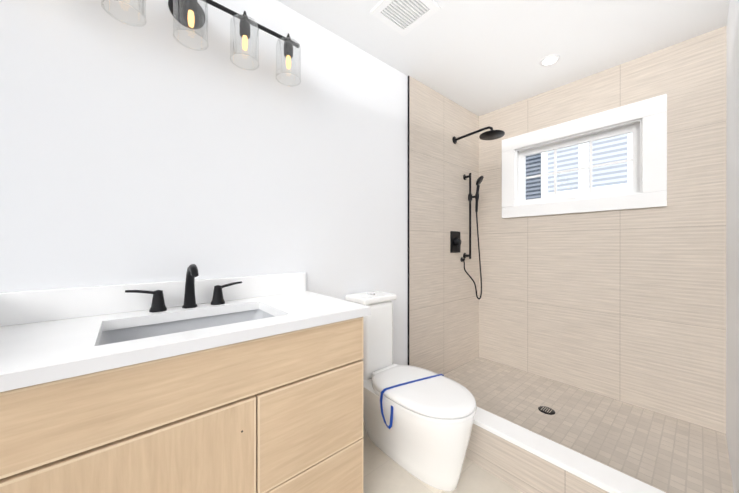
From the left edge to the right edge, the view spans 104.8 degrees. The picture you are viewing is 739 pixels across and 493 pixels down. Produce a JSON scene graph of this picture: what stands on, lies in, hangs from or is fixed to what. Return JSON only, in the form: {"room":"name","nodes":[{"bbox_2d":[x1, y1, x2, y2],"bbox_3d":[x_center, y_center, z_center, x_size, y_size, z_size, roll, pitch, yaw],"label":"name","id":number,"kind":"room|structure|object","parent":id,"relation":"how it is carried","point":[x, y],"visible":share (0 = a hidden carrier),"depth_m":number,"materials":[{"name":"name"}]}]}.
{"room":"bathroom","nodes":[
{"label":"bathroom","id":0,"kind":"room"},
{"bbox_2d":[0,0,407,420],"bbox_3d":[-0.106,-0.020,1.909,3.280,2.540,0.140,0,0,-41],"label":"wall","id":1,"kind":"structure","parent":0,"point":[152,150],"depth_m":1.25,"materials":[{"name":"white paint"}]},
{"bbox_2d":[101,0,300,86],"bbox_3d":[-0.733,-0.961,1.173,0.954,0.244,0.156,0,0,-41],"label":"sconce","id":2,"kind":"object","parent":1,"relation":"attached to","point":[190,14],"visible":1,"depth_m":1.24,"materials":[{"name":"black"}]},
{"bbox_2d":[408,76,478,374],"bbox_3d":[0.688,-0.071,2.489,1.040,2.440,0.012,0,0,-41],"label":"wall tile","id":3,"kind":"structure","parent":1,"relation":"attached to","point":[443,319],"depth_m":2.41,"materials":[{"name":"beige tile"}]},
{"bbox_2d":[450,231,461,252],"bbox_3d":[0.786,-0.041,2.528,0.150,0.190,0.060,0,0,-41],"label":"shower valve","id":4,"kind":"object","parent":3,"relation":"attached to","point":[455,241],"visible":1,"depth_m":2.52,"materials":[{"name":"black metal"}]},
{"bbox_2d":[460,173,483,298],"bbox_3d":[0.944,-0.100,2.592,0.146,1.154,0.168,0,0,-41],"label":"rail","id":5,"kind":"object","parent":3,"relation":"attached to","point":[476,196],"visible":1,"depth_m":2.59,"materials":[{"name":"black metal"}]},
{"bbox_2d":[452,126,504,143],"bbox_3d":[0.902,-0.934,2.377,0.190,0.097,0.438,0,0,-41],"label":"shower head","id":6,"kind":"object","parent":3,"relation":"attached to","point":[491,134],"visible":1,"depth_m":2.30},
{"bbox_2d":[363,421,522,492],"bbox_3d":[0.919,1.201,0.717,3.280,0.100,3.285,0,0,-41],"label":"floor","id":7,"kind":"structure","parent":0,"point":[383,472],"depth_m":1.40,"materials":[{"name":"tile"}]},
{"bbox_2d":[0,264,370,492],"bbox_3d":[-0.595,0.610,1.032,1.111,1.082,0.551,0,0,-41],"label":"bathroom vanity","id":8,"kind":"object","parent":7,"relation":"on","point":[243,384],"visible":1,"depth_m":0.86,"materials":[{"name":"brown wood"}]},
{"bbox_2d":[345,291,476,490],"bbox_3d":[0.204,0.721,1.559,0.413,0.858,0.764,0,0,-41],"label":"toilet","id":9,"kind":"object","parent":7,"relation":"on","point":[418,421],"visible":0.98,"depth_m":1.42,"materials":[{"name":"white ceramic"}]},
{"bbox_2d":[465,406,665,492],"bbox_3d":[0.671,1.058,1.466,0.130,0.285,1.544,0,0,-41],"label":"shower curb","id":10,"kind":"structure","parent":7,"relation":"on","point":[520,458],"depth_m":1.30,"materials":[{"name":"tile"}]},
{"bbox_2d":[444,357,733,492],"bbox_3d":[1.154,1.172,1.974,1.285,0.155,1.685,0,0,-41],"label":"shower floor","id":11,"kind":"structure","parent":7,"relation":"on","point":[664,453],"depth_m":1.71,"materials":[{"name":"tile"}]},
{"bbox_2d":[277,0,728,115],"bbox_3d":[0.479,-1.339,0.337,4.440,0.100,3.285,0,0,-41],"label":"ceiling","id":12,"kind":"structure","parent":0,"point":[479,57],"depth_m":1.75,"materials":[{"name":"white paint"}]},
{"bbox_2d":[370,0,440,36],"bbox_3d":[0.193,-1.285,1.545,0.270,0.010,0.270,0,0,-41],"label":"fan","id":13,"kind":"object","parent":12,"relation":"attached to","point":[403,18],"visible":1,"depth_m":1.56,"materials":[{"name":"white plastic"}]},
{"bbox_2d":[540,55,559,65],"bbox_3d":[1.250,-1.288,1.972,0.120,0.006,0.120,0,0,-41],"label":"recessed light","id":14,"kind":"object","parent":12,"relation":"in","point":[549,60],"visible":1,"depth_m":1.97,"materials":[{"name":"white"}]},
{"bbox_2d":[479,26,725,434],"bbox_3d":[1.634,-0.021,2.293,0.140,2.540,1.825,0,0,-41],"label":"wall","id":15,"kind":"structure","parent":0,"point":[627,306],"depth_m":1.98,"materials":[{"name":"tile"}]},
{"bbox_2d":[502,94,666,217],"bbox_3d":[1.608,-0.623,2.267,0.103,0.725,1.060,0,0,-41],"label":"window","id":16,"kind":"structure","parent":15,"relation":"in","point":[644,122],"depth_m":2.12,"materials":[{"name":"white wood"}]},
{"bbox_2d":[726,0,738,492],"bbox_3d":[0.992,-0.019,0.631,3.280,2.540,0.140,0,0,-41],"label":"wall","id":17,"kind":"structure","parent":0,"point":[732,231],"depth_m":1.33,"materials":[{"name":"white paint"}]},
{"label":"outside","id":18,"kind":"structure","parent":0,"visible":0},
{"bbox_2d":[526,133,631,199],"bbox_3d":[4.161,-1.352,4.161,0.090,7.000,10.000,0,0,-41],"label":"window pane","id":19,"kind":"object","parent":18,"point":[626,182],"depth_m":4.77,"materials":[{"name":"clear glass"}]}
]}

